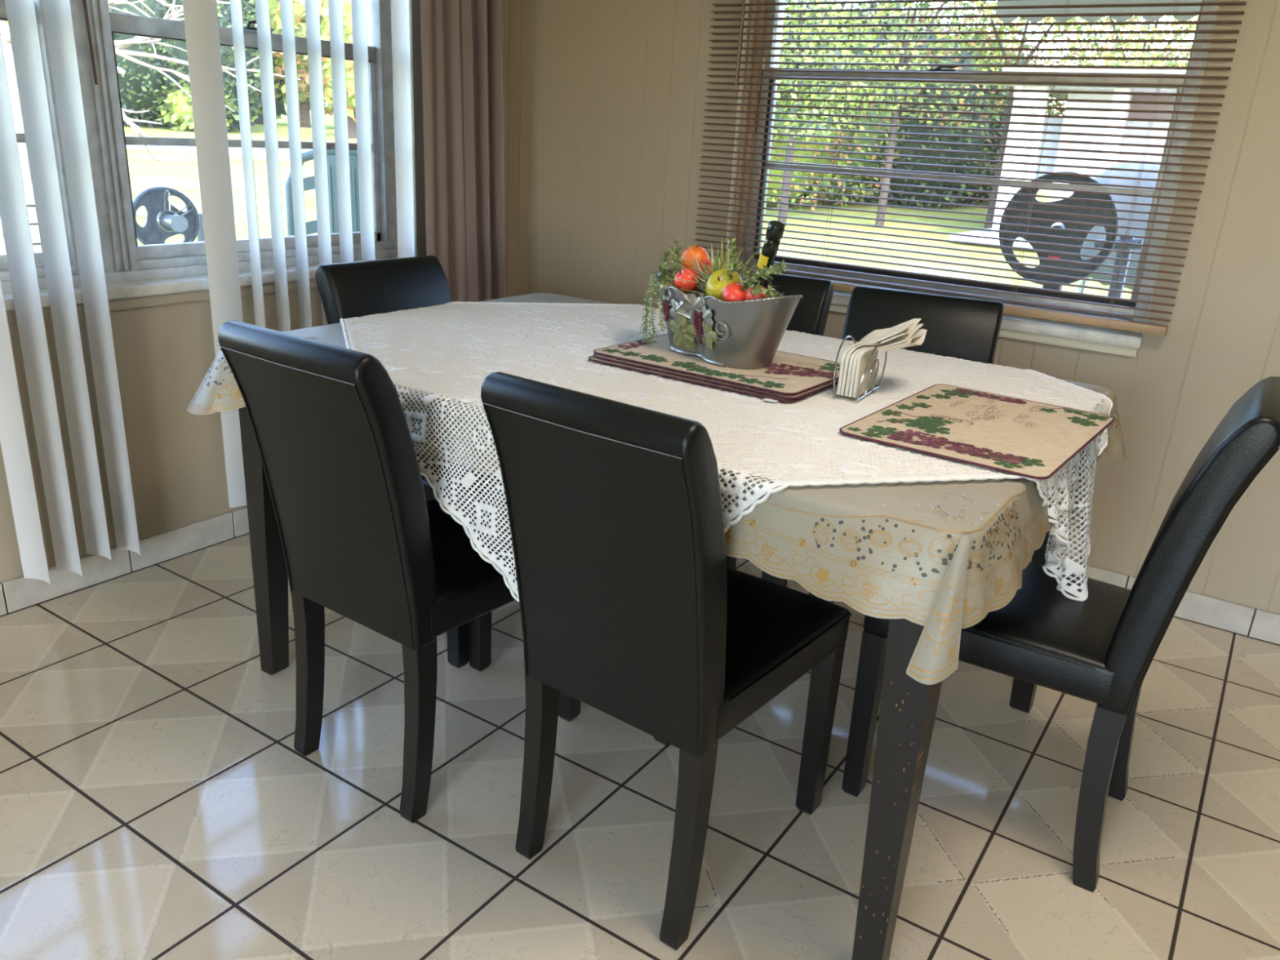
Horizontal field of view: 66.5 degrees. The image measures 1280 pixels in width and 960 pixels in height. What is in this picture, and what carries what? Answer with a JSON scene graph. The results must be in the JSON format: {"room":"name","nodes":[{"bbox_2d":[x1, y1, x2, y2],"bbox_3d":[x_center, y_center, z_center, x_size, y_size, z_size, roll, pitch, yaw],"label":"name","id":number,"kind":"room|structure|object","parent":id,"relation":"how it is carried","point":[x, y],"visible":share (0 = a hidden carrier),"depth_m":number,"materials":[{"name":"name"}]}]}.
{"room":"dining room","nodes":[
{"label":"dining room","id":0,"kind":"room"},
{"bbox_2d":[0,0,531,582],"bbox_3d":[-2.129,-0.557,1.462,0.154,2.350,6.220,15,23,31],"label":"wall","id":1,"kind":"structure","parent":0,"point":[163,353],"depth_m":2.79,"materials":[{"name":"beige paint"}]},
{"bbox_2d":[0,506,248,616],"bbox_3d":[-2.171,0.547,1.730,0.011,0.088,6.046,15,23,31],"label":"baseboard","id":2,"kind":"structure","parent":1,"relation":"attached to","point":[20,593],"depth_m":2.75,"materials":[{"name":"tile"}]},
{"bbox_2d":[5,278,317,322],"bbox_3d":[-1.424,-0.441,2.499,0.014,0.029,2.330,15,23,31],"label":"trim","id":3,"kind":"structure","parent":1,"relation":"attached to","point":[175,298],"depth_m":2.66,"materials":[{"name":"beige paint"}]},
{"bbox_2d":[0,0,397,292],"bbox_3d":[-1.472,-1.073,2.345,0.085,1.200,2.310,15,23,31],"label":"window","id":4,"kind":"structure","parent":1,"relation":"in","point":[124,260],"depth_m":2.62,"materials":[{"name":"white metal"}]},
{"bbox_2d":[82,0,97,84],"bbox_3d":[-1.372,-1.342,2.305,0.012,0.755,0.084,15,23,31],"label":"tilt rod","id":5,"kind":"object","parent":4,"relation":"hanging from","point":[85,6],"visible":1,"depth_m":2.42,"materials":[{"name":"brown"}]},
{"bbox_2d":[3,257,397,311],"bbox_3d":[-1.458,-0.479,2.510,0.132,0.030,2.330,15,23,31],"label":"window sill","id":6,"kind":"structure","parent":1,"relation":"attached to","point":[148,287],"depth_m":2.65,"materials":[{"name":"stone"}]},
{"bbox_2d":[408,0,417,256],"bbox_3d":[-0.808,-1.353,3.241,0.142,1.200,0.013,15,23,31],"label":"trim","id":7,"kind":"structure","parent":1,"relation":"attached to","point":[410,1],"depth_m":3.27,"materials":[{"name":"beige"}]},
{"bbox_3d":[-1.307,-1.755,2.008,0.100,0.042,2.400,15,23,31],"label":"blind headrail","id":8,"kind":"object","parent":1,"relation":"attached to","visible":0},
{"bbox_2d":[0,276,50,584],"bbox_3d":[-1.477,-0.704,2.148,0.089,2.042,0.011,10,21,18],"label":"vertical blind slat","id":9,"kind":"object","parent":8,"relation":"hanging from","point":[13,438],"visible":1,"depth_m":2.39,"materials":[{"name":"white plastic"}]},
{"bbox_2d":[0,31,82,576],"bbox_3d":[-1.433,-0.721,2.212,0.089,2.048,0.011,10,21,19],"label":"vertical blind slat","id":10,"kind":"object","parent":8,"relation":"hanging from","point":[14,215],"visible":1,"depth_m":2.35,"materials":[{"name":"white plastic"}]},
{"bbox_2d":[4,0,111,560],"bbox_3d":[-1.388,-0.750,2.272,0.089,2.030,0.011,11,21,20],"label":"vertical blind slat","id":11,"kind":"object","parent":8,"relation":"hanging from","point":[21,14],"visible":1,"depth_m":2.36,"materials":[{"name":"white plastic"}]},
{"bbox_2d":[42,0,141,555],"bbox_3d":[-1.343,-0.764,2.338,0.089,2.042,0.011,11,21,21],"label":"vertical blind slat","id":12,"kind":"object","parent":8,"relation":"hanging from","point":[57,13],"visible":1,"depth_m":2.42,"materials":[{"name":"white plastic"}]},
{"bbox_2d":[182,0,246,507],"bbox_3d":[-1.139,-0.869,2.610,0.011,2.005,0.089,19,25,38],"label":"vertical blind slat","id":13,"kind":"object","parent":8,"relation":"hanging from","point":[200,16],"visible":0.76,"depth_m":2.63,"materials":[{"name":"white plastic"}]},
{"bbox_2d":[230,0,266,328],"bbox_3d":[-1.081,-0.895,2.700,0.011,2.010,0.089,-12,25,-37],"label":"vertical blind slat","id":14,"kind":"object","parent":8,"relation":"hanging from","point":[236,8],"visible":0.55,"depth_m":2.71,"materials":[{"name":"white plastic"}]},
{"bbox_2d":[254,0,290,331],"bbox_3d":[-1.036,-0.915,2.765,0.011,2.010,0.089,-14,26,-40],"label":"vertical blind slat","id":15,"kind":"object","parent":8,"relation":"hanging from","point":[262,6],"visible":0.55,"depth_m":2.78,"materials":[{"name":"white plastic"}]},
{"bbox_2d":[280,0,311,328],"bbox_3d":[-0.992,-0.935,2.827,0.011,2.010,0.089,-13,25,-38],"label":"vertical blind slat","id":16,"kind":"object","parent":8,"relation":"hanging from","point":[286,6],"visible":0.56,"depth_m":2.84,"materials":[{"name":"white plastic"}]},
{"bbox_2d":[304,0,332,325],"bbox_3d":[-0.944,-0.956,2.895,0.011,2.010,0.089,-14,26,-40],"label":"vertical blind slat","id":17,"kind":"object","parent":8,"relation":"hanging from","point":[312,11],"visible":0.48,"depth_m":2.88,"materials":[{"name":"white plastic"}]},
{"bbox_2d":[328,0,354,262],"bbox_3d":[-0.898,-0.977,2.961,0.011,2.010,0.089,-14,26,-40],"label":"vertical blind slat","id":18,"kind":"object","parent":8,"relation":"hanging from","point":[335,7],"visible":0.58,"depth_m":2.94,"materials":[{"name":"white plastic"}]},
{"bbox_2d":[351,0,375,261],"bbox_3d":[-0.850,-0.999,3.029,0.011,2.010,0.089,-15,26,-41],"label":"vertical blind slat","id":19,"kind":"object","parent":8,"relation":"hanging from","point":[358,7],"visible":0.46,"depth_m":3.01,"materials":[{"name":"white plastic"}]},
{"bbox_2d":[390,0,414,257],"bbox_3d":[-0.760,-1.040,3.159,0.089,2.010,0.011,18,24,35],"label":"vertical blind slat","id":20,"kind":"object","parent":8,"relation":"hanging from","point":[400,9],"visible":0.54,"depth_m":3.13,"materials":[{"name":"white plastic"}]},
{"bbox_3d":[-0.536,-2.137,3.068,0.128,0.024,0.630,15,23,31],"label":"curtain rod","id":21,"kind":"object","parent":1,"relation":"attached to","visible":0},
{"bbox_2d":[420,0,506,302],"bbox_3d":[-0.585,-1.088,3.384,0.098,2.170,0.442,15,23,31],"label":"curtain","id":22,"kind":"object","parent":21,"relation":"hanging from","point":[462,53],"visible":0.61,"depth_m":3.33,"materials":[{"name":"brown fabric"}]},
{"bbox_2d":[0,533,1279,959],"bbox_3d":[-0.394,1.105,0.671,4.520,0.060,6.270,15,23,31],"label":"floor","id":23,"kind":"structure","parent":0,"point":[158,801],"depth_m":1.91,"materials":[{"name":"tile"}]},
{"bbox_2d":[217,320,581,823],"bbox_3d":[-0.434,0.131,1.950,0.412,0.912,0.583,16,23,33],"label":"dining chair","id":24,"kind":"object","parent":23,"relation":"on","point":[362,540],"visible":0.77,"depth_m":1.74,"materials":[{"name":"black leather"}]},
{"bbox_2d":[315,255,506,671],"bbox_3d":[-0.478,-0.074,2.519,0.583,0.912,0.412,16,23,33],"label":"dining chair","id":25,"kind":"object","parent":23,"relation":"on","point":[347,290],"visible":0.16,"depth_m":2.42,"materials":[{"name":"black leather"}]},
{"bbox_2d":[238,406,1079,959],"bbox_3d":[0.045,0.129,2.214,1.585,0.790,1.080,15,23,31],"label":"dining table","id":26,"kind":"object","parent":23,"relation":"on","point":[908,706],"visible":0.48,"depth_m":1.49,"materials":[{"name":"black paint"}]},
{"bbox_2d":[186,292,1127,684],"bbox_3d":[0.043,-0.162,2.124,1.743,0.189,1.258,15,23,31],"label":"tablecloth","id":27,"kind":"object","parent":26,"relation":"on","point":[940,557],"visible":0.3,"depth_m":1.34,"materials":[{"name":"beige fabric"}]},
{"bbox_2d":[339,301,1112,602],"bbox_3d":[0.078,-0.044,2.183,1.693,0.466,1.280,19,25,38],"label":"crochet overcloth","id":28,"kind":"object","parent":27,"relation":"on","point":[447,350],"visible":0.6,"depth_m":1.82,"materials":[{"name":"white fabric"}]},
{"bbox_2d":[588,355,838,402],"bbox_3d":[0.169,-0.236,2.034,0.479,0.004,0.343,16,23,32],"label":"placemat","id":29,"kind":"object","parent":28,"relation":"on","point":[766,397],"visible":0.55,"depth_m":1.90,"materials":[{"name":"red"}]},
{"bbox_2d":[592,353,838,399],"bbox_3d":[0.182,-0.243,2.038,0.479,0.004,0.329,16,23,32],"label":"placemat","id":30,"kind":"object","parent":29,"relation":"on","point":[597,356],"visible":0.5,"depth_m":1.89,"materials":[{"name":"red"}]},
{"bbox_2d":[593,333,840,395],"bbox_3d":[0.183,-0.251,2.043,0.479,0.005,0.329,17,23,33],"label":"placemat","id":31,"kind":"object","parent":30,"relation":"on","point":[788,374],"visible":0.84,"depth_m":1.97,"materials":[{"name":"brown"}]},
{"bbox_2d":[653,268,802,368],"bbox_3d":[0.172,-0.337,2.043,0.189,0.156,0.379,-11,24,-36],"label":"planter","id":32,"kind":"object","parent":31,"relation":"on","point":[746,334],"visible":0.96,"depth_m":1.95,"materials":[{"name":"metal"}]},
{"bbox_2d":[639,271,675,349],"bbox_3d":[0.039,-0.366,2.103,0.069,0.153,0.118,-1,20,-11],"label":"trailing vine","id":33,"kind":"object","parent":32,"relation":"in","point":[661,279],"visible":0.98,"depth_m":2.10,"materials":[{"name":"green plant"}]},
{"bbox_2d":[657,238,683,286],"bbox_3d":[0.073,-0.461,2.128,0.068,0.124,0.105,4,20,1],"label":"leafy sprig","id":34,"kind":"object","parent":32,"relation":"on","point":[676,255],"visible":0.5,"depth_m":2.12,"materials":[{"name":"green plant"}]},
{"bbox_2d":[674,267,698,293],"bbox_3d":[0.098,-0.423,2.071,0.053,0.052,0.052,16,23,32],"label":"peach","id":35,"kind":"object","parent":32,"relation":"in","point":[683,274],"visible":0.92,"depth_m":2.05,"materials":[{"name":"brown food"}]},
{"bbox_2d":[680,244,710,268],"bbox_3d":[0.121,-0.481,2.127,0.064,0.067,0.064,-11,24,-36],"label":"orange","id":36,"kind":"object","parent":32,"relation":"in","point":[700,252],"visible":0.65,"depth_m":2.10,"materials":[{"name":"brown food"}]},
{"bbox_2d":[691,259,711,285],"bbox_3d":[0.137,-0.449,2.113,0.056,0.056,0.056,-11,24,-36],"label":"orange","id":37,"kind":"object","parent":32,"relation":"in","point":[708,262],"visible":0.39,"depth_m":2.09,"materials":[{"name":"brown food"}]},
{"bbox_2d":[667,237,777,297],"bbox_3d":[0.170,-0.444,2.049,0.201,0.140,0.221,15,23,31],"label":"sprig","id":38,"kind":"object","parent":32,"relation":"on","point":[716,265],"visible":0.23,"depth_m":2.04,"materials":[{"name":"green plant"}]},
{"bbox_2d":[706,268,743,301],"bbox_3d":[0.172,-0.394,1.995,0.073,0.075,0.078,-11,24,-36],"label":"apple","id":39,"kind":"object","parent":32,"relation":"in","point":[717,282],"visible":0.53,"depth_m":1.97,"materials":[{"name":"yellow food"}]},
{"bbox_2d":[722,283,746,302],"bbox_3d":[0.191,-0.369,1.958,0.053,0.051,0.053,1,20,-5],"label":"peach","id":40,"kind":"object","parent":32,"relation":"in","point":[733,292],"visible":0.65,"depth_m":1.94,"materials":[{"name":"brown food"}]},
{"bbox_2d":[744,284,767,300],"bbox_3d":[0.233,-0.360,1.933,0.053,0.052,0.052,13,22,26],"label":"peach","id":41,"kind":"object","parent":32,"relation":"in","point":[748,295],"visible":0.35,"depth_m":1.91,"materials":[{"name":"brown food"}]},
{"bbox_2d":[725,237,787,302],"bbox_3d":[0.222,-0.400,1.929,0.066,0.137,0.177,-12,25,-37],"label":"sprig","id":42,"kind":"object","parent":32,"relation":"in","point":[765,272],"visible":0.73,"depth_m":1.91,"materials":[{"name":"green plant"}]},
{"bbox_2d":[743,220,784,292],"bbox_3d":[0.237,-0.390,1.964,0.068,0.266,0.139,-4,21,-19],"label":"wine bottle","id":43,"kind":"object","parent":32,"relation":"in","point":[775,230],"visible":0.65,"depth_m":1.89,"materials":[{"name":"black glass"}]},
{"bbox_2d":[833,335,887,401],"bbox_3d":[0.424,-0.220,1.875,0.070,0.105,0.147,14,22,27],"label":"napkin holder","id":44,"kind":"object","parent":28,"relation":"on","point":[858,398],"visible":0.63,"depth_m":1.84,"materials":[{"name":"silver metal"}]},
{"bbox_2d":[836,318,917,395],"bbox_3d":[0.462,-0.241,1.892,0.085,0.129,0.200,14,22,27],"label":"paper napkin","id":45,"kind":"object","parent":44,"relation":"in","point":[870,338],"visible":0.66,"depth_m":1.86,"materials":[{"name":"beige paper"}]},
{"bbox_2d":[840,318,921,395],"bbox_3d":[0.467,-0.240,1.887,0.084,0.131,0.197,14,22,27],"label":"paper napkin","id":46,"kind":"object","parent":44,"relation":"in","point":[914,322],"visible":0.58,"depth_m":1.84,"materials":[{"name":"beige paper"}]},
{"bbox_2d":[844,324,923,396],"bbox_3d":[0.473,-0.233,1.884,0.084,0.122,0.194,14,22,27],"label":"paper napkin","id":47,"kind":"object","parent":44,"relation":"in","point":[903,339],"visible":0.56,"depth_m":1.84,"materials":[{"name":"beige paper"}]},
{"bbox_2d":[848,328,924,396],"bbox_3d":[0.478,-0.227,1.881,0.083,0.112,0.191,14,22,27],"label":"paper napkin","id":48,"kind":"object","parent":44,"relation":"in","point":[918,334],"visible":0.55,"depth_m":1.83,"materials":[{"name":"beige paper"}]},
{"bbox_2d":[852,329,927,397],"bbox_3d":[0.484,-0.225,1.877,0.082,0.112,0.188,14,22,27],"label":"paper napkin","id":49,"kind":"object","parent":44,"relation":"in","point":[862,359],"visible":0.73,"depth_m":1.85,"materials":[{"name":"beige paper"}]},
{"bbox_2d":[839,384,1114,479],"bbox_3d":[0.604,-0.098,1.716,0.342,0.005,0.487,17,24,33],"label":"placemat","id":50,"kind":"object","parent":28,"relation":"on","point":[1031,439],"visible":1,"depth_m":1.68,"materials":[{"name":"brown"}]},
{"bbox_2d":[908,567,960,680],"bbox_3d":[0.388,0.186,1.254,0.056,0.143,0.038,-10,24,-33],"label":"tablecloth corner","id":51,"kind":"object","parent":27,"relation":"attached to","point":[937,606],"depth_m":1.26,"materials":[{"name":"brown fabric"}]},
{"bbox_2d":[480,371,851,951],"bbox_3d":[0.061,0.250,1.697,0.412,0.912,0.583,17,24,33],"label":"dining chair","id":52,"kind":"object","parent":23,"relation":"on","point":[633,610],"visible":1,"depth_m":1.49,"materials":[{"name":"black leather"}]},
{"bbox_2d":[725,269,833,586],"bbox_3d":[0.196,-0.072,2.622,0.412,0.912,0.583,14,22,27],"label":"dining chair","id":53,"kind":"object","parent":23,"relation":"on","point":[810,316],"visible":0.03,"depth_m":2.60,"materials":[{"name":"black leather"}]},
{"bbox_2d":[761,285,1004,599],"bbox_3d":[0.590,0.033,2.391,0.412,0.912,0.583,12,21,22],"label":"dining chair","id":54,"kind":"object","parent":23,"relation":"on","point":[957,327],"visible":0.11,"depth_m":2.43,"materials":[{"name":"black leather"}]},
{"bbox_2d":[841,376,1279,892],"bbox_3d":[0.781,0.231,1.867,0.583,0.912,0.412,15,23,31],"label":"dining chair","id":55,"kind":"object","parent":23,"relation":"on","point":[1100,649],"visible":0.73,"depth_m":1.70,"materials":[{"name":"black leather"}]},
{"bbox_2d":[527,0,1279,614],"bbox_3d":[1.405,-0.803,2.724,4.308,2.350,0.162,15,23,31],"label":"wall","id":56,"kind":"structure","parent":0,"point":[618,87],"depth_m":2.90,"materials":[{"name":"beige paint"}]},
{"bbox_2d":[724,0,1220,336],"bbox_3d":[0.930,-1.146,2.948,1.352,1.205,0.164,15,23,31],"label":"trim","id":57,"kind":"structure","parent":56,"relation":"attached to","point":[745,29],"depth_m":3.22,"materials":[{"name":"beige wood"}]},
{"bbox_2d":[729,0,1218,333],"bbox_3d":[0.937,-1.149,2.957,1.350,1.205,0.132,15,23,31],"label":"window","id":58,"kind":"structure","parent":56,"relation":"in","point":[1203,8],"depth_m":3.03,"materials":[{"name":"metal"}]},
{"bbox_2d":[694,0,1246,335],"bbox_3d":[0.852,-1.201,2.827,1.510,1.349,0.042,15,23,31],"label":"horizontal blind","id":59,"kind":"object","parent":58,"relation":"attached to","point":[1101,322],"visible":0.91,"depth_m":2.81,"materials":[{"name":"brown"}]},
{"bbox_2d":[829,289,1143,357],"bbox_3d":[0.867,-0.540,3.124,1.362,0.060,0.118,15,23,31],"label":"window sill","id":60,"kind":"structure","parent":56,"relation":"attached to","point":[1120,342],"depth_m":2.84,"materials":[{"name":"stone"}]},
{"bbox_2d":[995,0,1202,22],"bbox_3d":[1.659,-1.766,2.952,1.300,0.592,0.904,15,23,31],"label":"awning","id":61,"kind":"object","parent":56,"relation":"attached to","point":[1018,2],"visible":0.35,"depth_m":3.55,"materials":[{"name":"white fabric"}]},
{"bbox_2d":[1030,558,1279,645],"bbox_3d":[1.300,0.284,3.030,4.296,0.088,0.011,15,23,31],"label":"baseboard","id":62,"kind":"structure","parent":56,"relation":"attached to","point":[1235,618],"depth_m":2.80,"materials":[{"name":"tile"}]},
{"label":"outside","id":63,"kind":"structure","parent":0,"visible":0},
{"bbox_2d":[0,104,1132,298],"bbox_3d":[-21.164,-21.663,53.989,185.000,5.273,150.000,15,23,31],"label":"lawn","id":64,"kind":"structure","parent":63,"point":[180,173],"depth_m":14.35,"materials":[{"name":"green plant"}]},
{"bbox_2d":[0,182,41,253],"bbox_3d":[-4.366,-1.744,7.088,0.460,0.768,0.320,15,23,31],"label":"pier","id":65,"kind":"structure","parent":64,"relation":"on","point":[28,192],"depth_m":6.85,"materials":[{"name":"white"}]},
{"bbox_2d":[0,0,300,182],"bbox_3d":[-4.757,-3.409,8.040,4.148,3.379,2.437,-1,20,-11],"label":"bare tree","id":66,"kind":"object","parent":64,"relation":"on","point":[120,45],"visible":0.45,"depth_m":7.59,"materials":[{"name":"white plant"}]},
{"bbox_2d":[108,0,262,132],"bbox_3d":[-14.264,-12.965,28.350,6.699,5.952,6.372,-4,21,-20],"label":"tree","id":67,"kind":"object","parent":64,"relation":"on","point":[139,86],"visible":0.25,"depth_m":27.01,"materials":[{"name":"green plant"}]},
{"bbox_2d":[155,80,239,132],"bbox_3d":[-12.603,-10.578,27.747,2.265,1.833,2.176,15,23,31],"label":"shrub","id":68,"kind":"object","parent":64,"relation":"on","point":[180,105],"visible":0.38,"depth_m":27.16,"materials":[{"name":"green plant"}]},
{"bbox_2d":[197,213,204,241],"bbox_3d":[-1.797,-0.613,4.229,0.068,1.078,0.422,-1,20,-12],"label":"rack","id":69,"kind":"object","parent":64,"relation":"on","point":[201,233],"visible":0.03,"depth_m":3.88,"materials":[{"name":"grey metal"}]},
{"bbox_2d":[135,189,193,231],"bbox_3d":[-1.905,-1.055,3.716,0.129,0.142,1.056,-14,25,-40],"label":"barbell","id":70,"kind":"object","parent":69,"relation":"on","point":[178,223],"visible":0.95,"depth_m":3.39,"materials":[{"name":"silver metal"}]},
{"bbox_2d":[132,186,199,244],"bbox_3d":[-1.677,-0.917,3.447,0.227,0.228,0.041,-10,23,-33],"label":"weight plate","id":71,"kind":"object","parent":70,"relation":"attached to","point":[152,198],"visible":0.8,"depth_m":3.42,"materials":[{"name":"grey metal"}]},
{"bbox_2d":[233,0,277,124],"bbox_3d":[-13.023,-13.845,30.960,2.907,5.435,2.820,-9,23,-32],"label":"clump","id":72,"kind":"object","parent":64,"relation":"on","point":[252,2],"visible":0.02,"depth_m":30.54,"materials":[{"name":"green plant"}]},
{"bbox_2d":[251,53,287,124],"bbox_3d":[-13.262,-14.708,33.918,2.704,4.759,2.662,15,23,31],"label":"clump","id":73,"kind":"object","parent":64,"relation":"on","point":[280,106],"visible":0.07,"depth_m":34.35,"materials":[{"name":"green plant"}]},
{"bbox_2d":[268,0,332,127],"bbox_3d":[-11.153,-14.996,33.678,4.293,5.530,2.996,7,20,11],"label":"tree","id":74,"kind":"object","parent":64,"relation":"on","point":[302,64],"visible":0.16,"depth_m":33.15,"materials":[{"name":"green plant"}]},
{"bbox_2d":[284,149,360,235],"bbox_3d":[-1.162,-0.693,4.120,0.536,1.374,0.514,2,20,-5],"label":"garden chair","id":75,"kind":"object","parent":64,"relation":"on","point":[308,182],"visible":0.09,"depth_m":3.73,"materials":[{"name":"grey"}]},
{"bbox_2d":[298,0,356,138],"bbox_3d":[-8.736,-12.889,29.155,2.431,5.228,2.563,15,23,31],"label":"tree","id":76,"kind":"object","parent":64,"relation":"on","point":[323,4],"visible":0.19,"depth_m":28.63,"materials":[{"name":"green plant"}]},
{"bbox_2d":[766,31,858,211],"bbox_3d":[2.229,-6.065,16.841,3.176,3.380,3.119,15,23,31],"label":"bush","id":77,"kind":"object","parent":64,"relation":"on","point":[833,140],"visible":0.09,"depth_m":16.17,"materials":[{"name":"green plant"}]},
{"bbox_2d":[773,0,900,226],"bbox_3d":[1.723,-6.125,13.722,3.840,4.988,3.159,15,23,31],"label":"leafy tree","id":78,"kind":"object","parent":64,"relation":"on","point":[878,37],"visible":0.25,"depth_m":13.12,"materials":[{"name":"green plant"}]},
{"bbox_2d":[782,4,909,207],"bbox_3d":[3.201,-6.584,17.760,3.398,3.794,3.388,15,23,31],"label":"bush","id":79,"kind":"object","parent":64,"relation":"on","point":[881,121],"visible":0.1,"depth_m":17.04,"materials":[{"name":"green plant"}]},
{"bbox_2d":[773,0,996,226],"bbox_3d":[3.526,-5.995,13.974,4.562,4.710,3.061,15,23,31],"label":"leafy tree","id":80,"kind":"object","parent":64,"relation":"on","point":[906,37],"visible":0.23,"depth_m":13.92,"materials":[{"name":"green plant"}]},
{"bbox_2d":[842,2,941,204],"bbox_3d":[4.406,-7.026,18.718,3.400,4.077,3.363,15,23,31],"label":"leafy tree","id":81,"kind":"object","parent":64,"relation":"on","point":[867,6],"visible":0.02,"depth_m":17.80,"materials":[{"name":"green plant"}]},
{"bbox_2d":[858,17,1007,208],"bbox_3d":[5.276,-6.630,18.284,3.124,3.712,3.112,15,23,31],"label":"bush","id":82,"kind":"object","parent":64,"relation":"on","point":[936,123],"visible":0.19,"depth_m":17.41,"materials":[{"name":"green plant"}]},
{"bbox_2d":[949,26,1056,206],"bbox_3d":[6.622,-6.971,19.276,3.119,3.707,3.117,15,23,31],"label":"bush","id":83,"kind":"object","parent":64,"relation":"on","point":[987,188],"visible":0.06,"depth_m":18.38,"materials":[{"name":"green plant"}]},
{"bbox_2d":[873,0,1198,228],"bbox_3d":[5.487,-6.301,14.314,4.782,5.197,3.108,15,23,31],"label":"leafy tree","id":84,"kind":"object","parent":64,"relation":"on","point":[1022,20],"visible":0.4,"depth_m":14.68,"materials":[{"name":"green plant"}]},
{"bbox_2d":[1042,224,1064,290],"bbox_3d":[1.486,-0.328,3.704,0.414,1.250,0.369,-2,20,-15],"label":"plate stand","id":85,"kind":"object","parent":64,"relation":"on","point":[1051,232],"visible":0.09,"depth_m":3.41,"materials":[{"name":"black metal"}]},
{"bbox_2d":[999,171,1119,285],"bbox_3d":[1.461,-0.876,3.416,0.387,0.388,0.053,13,22,24],"label":"weight plate","id":86,"kind":"object","parent":85,"relation":"on","point":[1048,176],"visible":0.59,"depth_m":3.41,"materials":[{"name":"black metal"}]},
{"bbox_2d":[948,66,1186,248],"bbox_3d":[11.583,-3.561,12.514,12.850,2.855,7.300,15,23,31],"label":"house","id":87,"kind":"structure","parent":64,"relation":"on","point":[1020,95],"depth_m":13.15,"materials":[{"name":"grey paint"}]},
{"bbox_2d":[1093,235,1143,297],"bbox_3d":[1.732,-0.322,3.776,0.167,1.216,0.059,21,26,40],"label":"plate stand","id":88,"kind":"object","parent":64,"relation":"on","point":[1131,240],"visible":0.28,"depth_m":3.58,"materials":[{"name":"grey metal"}]},
{"bbox_2d":[1077,161,1160,293],"bbox_3d":[2.178,-0.689,4.452,0.540,1.461,0.204,15,23,31],"label":"seat","id":89,"kind":"object","parent":64,"relation":"on","point":[1126,165],"visible":0.23,"depth_m":4.25,"materials":[{"name":"grey plastic"}]},
{"bbox_2d":[1046,15,1198,118],"bbox_3d":[8.166,-6.534,15.496,3.629,5.008,3.319,13,22,25],"label":"leafy tree","id":90,"kind":"object","parent":64,"relation":"on","point":[1175,63],"visible":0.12,"depth_m":15.51,"materials":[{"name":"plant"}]},
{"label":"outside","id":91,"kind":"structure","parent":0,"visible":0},
{"bbox_2d":[124,135,311,158],"bbox_3d":[-9.896,-7.682,22.408,16.652,0.334,4.368,1,20,-7],"label":"road","id":92,"kind":"structure","parent":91,"point":[257,152],"depth_m":20.86,"materials":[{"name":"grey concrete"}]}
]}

